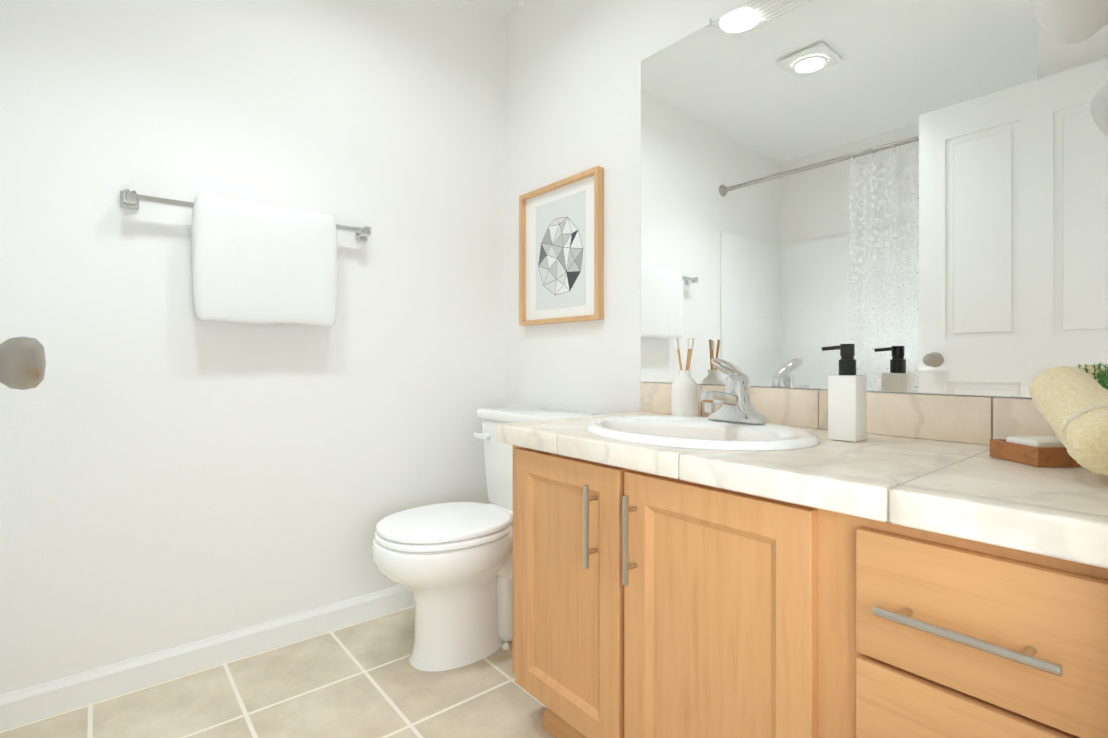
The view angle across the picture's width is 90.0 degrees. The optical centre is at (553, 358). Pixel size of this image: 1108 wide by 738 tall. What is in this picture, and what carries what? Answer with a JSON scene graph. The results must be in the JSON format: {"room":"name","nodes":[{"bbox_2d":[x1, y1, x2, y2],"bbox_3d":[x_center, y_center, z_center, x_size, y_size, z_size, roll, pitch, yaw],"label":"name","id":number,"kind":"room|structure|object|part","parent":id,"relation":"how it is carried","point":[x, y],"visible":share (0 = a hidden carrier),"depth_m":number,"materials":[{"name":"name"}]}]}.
{"room":"bathroom","nodes":[
{"label":"bathroom","id":0,"kind":"room"},
{"bbox_2d":[0,0,503,694],"bbox_3d":[-1.258,-0.320,1.637,2.600,2.540,0.120,0,0,-40],"label":"wall","id":1,"kind":"structure","parent":0,"point":[174,470],"depth_m":1.74,"materials":[{"name":"white paint"}]},
{"bbox_2d":[0,585,414,730],"bbox_3d":[-0.837,0.908,1.898,1.620,0.085,0.012,0,0,-40],"label":"baseboard","id":2,"kind":"structure","parent":1,"relation":"attached to","point":[26,705],"depth_m":1.67,"materials":[{"name":"white wood"}]},
{"bbox_2d":[120,189,370,326],"bbox_3d":[-0.931,-0.299,1.766,0.712,0.383,0.095,0,0,-40],"label":"towel rail","id":3,"kind":"object","parent":1,"relation":"attached to","point":[254,263],"visible":1,"depth_m":1.73,"materials":[{"name":"white fabric"}]},
{"bbox_2d":[191,194,337,326],"bbox_3d":[-0.910,-0.298,1.772,0.423,0.390,0.084,0,0,-40],"label":"towel","id":4,"kind":"object","parent":3,"relation":"hanging from","point":[252,263],"depth_m":1.73,"materials":[{"name":"white fabric"}]},
{"bbox_2d":[0,605,554,737],"bbox_3d":[-0.193,0.980,0.441,2.720,0.060,3.320,0,0,-40],"label":"floor","id":5,"kind":"structure","parent":0,"point":[364,679],"depth_m":1.54,"materials":[{"name":"tile"}]},
{"bbox_2d":[372,406,597,671],"bbox_3d":[-0.250,0.580,1.871,0.716,0.772,0.516,0,0,-40],"label":"toilet","id":6,"kind":"object","parent":5,"relation":"on","point":[449,565],"visible":0.67,"depth_m":1.72,"materials":[{"name":"white ceramic"}]},
{"bbox_3d":[-0.344,0.536,1.794,0.454,0.044,0.380,0,0,-40],"label":"seat","id":7,"kind":"part","parent":6,"relation":"part of","materials":[{"name":"white plastic"}]},
{"bbox_3d":[-0.277,0.295,2.119,0.030,0.025,0.073,0,0,-40],"label":"handle","id":8,"kind":"part","parent":6,"relation":"part of","materials":[{"name":"white plastic"}]},
{"bbox_2d":[496,358,1107,737],"bbox_3d":[0.431,0.474,1.169,0.584,0.952,1.163,0,0,-40],"label":"bathroom vanity","id":9,"kind":"object","parent":5,"relation":"on","point":[739,556],"visible":1,"depth_m":0.90,"materials":[{"name":"brown wood"}]},
{"bbox_3d":[0.498,0.922,1.166,0.482,0.055,1.073,0,0,-40],"label":"mould","id":10,"kind":"part","parent":9,"relation":"part of","materials":[{"name":"brown wood"}]},
{"bbox_2d":[526,413,1107,521],"bbox_3d":[0.441,0.194,1.173,0.563,0.043,1.157,0,0,-40],"label":"countertop","id":11,"kind":"structure","parent":9,"relation":"on","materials":[{"name":"tile"}]},
{"bbox_2d":[671,338,697,416],"bbox_3d":[0.372,0.057,1.581,0.074,0.229,0.074,0,0,-40],"label":"vase","id":12,"kind":"object","parent":11,"relation":"on","point":[684,394],"visible":0.94,"depth_m":1.56,"materials":[{"name":"white ceramic"}]},
{"bbox_2d":[586,415,818,450],"bbox_3d":[0.321,0.172,1.286,0.440,0.400,0.550,0,0,-40],"label":"sink","id":13,"kind":"object","parent":11,"relation":"in","point":[712,432],"depth_m":1.30,"materials":[{"name":"white ceramic"}]},
{"bbox_2d":[701,358,768,423],"bbox_3d":[0.426,0.078,1.373,0.166,0.159,0.160,0,0,-40],"label":"faucet","id":14,"kind":"object","parent":11,"relation":"on","point":[737,407],"depth_m":1.37,"materials":[{"name":"silver metal"}]},
{"bbox_2d":[822,344,866,441],"bbox_3d":[0.612,0.070,1.178,0.057,0.202,0.081,0,0,-40],"label":"soap dispenser","id":15,"kind":"object","parent":11,"relation":"on","point":[847,403],"visible":1,"depth_m":1.15,"materials":[{"name":"white ceramic"}]},
{"bbox_2d":[990,366,1107,475],"bbox_3d":[0.795,0.091,0.864,0.285,0.159,0.205,0,0,-40],"label":"soap tray","id":16,"kind":"object","parent":11,"relation":"on","point":[1070,403],"visible":1,"depth_m":0.83,"materials":[{"name":"brown wood"}]},
{"bbox_2d":[1078,363,1107,389],"bbox_3d":[0.931,0.089,0.952,0.056,0.164,0.056,0,0,-40],"label":"plant","id":17,"kind":"object","parent":11,"relation":"on","point":[1100,376],"visible":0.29,"depth_m":0.94,"materials":[{"name":"green plant"}]},
{"bbox_2d":[640,382,1056,444],"bbox_3d":[0.653,0.124,1.352,0.010,0.094,1.161,0,0,-40],"label":"backsplash","id":18,"kind":"structure","parent":9,"relation":"on","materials":[{"name":"tile"}]},
{"bbox_2d":[464,0,524,16],"bbox_3d":[-0.193,-1.490,0.442,2.720,0.241,3.320,0,0,-40],"label":"ceiling","id":19,"kind":"structure","parent":0,"point":[503,8],"depth_m":2.33,"materials":[{"name":"white paint"}]},
{"bbox_2d":[504,0,1107,438],"bbox_3d":[0.805,-0.320,1.264,0.132,2.540,3.320,0,0,-40],"label":"wall","id":20,"kind":"structure","parent":0,"point":[909,196],"depth_m":1.36,"materials":[{"name":"white paint"}]},
{"bbox_2d":[519,166,602,325],"bbox_3d":[0.015,-0.403,2.113,0.028,0.533,0.465,0,0,-40],"label":"picture frame","id":21,"kind":"object","parent":20,"relation":"attached to","point":[560,251],"visible":1,"depth_m":2.10,"materials":[{"name":"brown wood"}]},
{"bbox_2d":[536,190,585,309],"bbox_3d":[0.021,-0.402,2.117,0.001,0.415,0.294,0,0,-40],"label":"art","id":22,"kind":"object","parent":21,"relation":"attached to","point":[561,218],"depth_m":2.11,"materials":[{"name":"white paper"}]},
{"bbox_3d":[0.834,-0.320,0.673,0.600,2.540,0.110,0,0,-40],"label":"wall","id":23,"kind":"structure","parent":0,"visible":0},
{"bbox_2d":[1031,0,1107,105],"bbox_3d":[0.755,-0.446,0.771,0.226,0.368,0.140,0,0,-40],"label":"wall lamp","id":24,"kind":"object","parent":23,"relation":"attached to","point":[1071,21],"visible":1,"depth_m":0.77,"materials":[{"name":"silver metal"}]},
{"bbox_3d":[0.256,-1.345,0.196,0.900,0.490,0.110,0,0,-40],"label":"wall","id":25,"kind":"structure","parent":0,"visible":0},
{"bbox_2d":[0,336,45,389],"bbox_3d":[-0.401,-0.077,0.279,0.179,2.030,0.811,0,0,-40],"label":"door knob","id":26,"kind":"object","parent":25,"relation":"in","point":[22,362],"depth_m":0.57,"materials":[{"name":"grey"}]}
]}

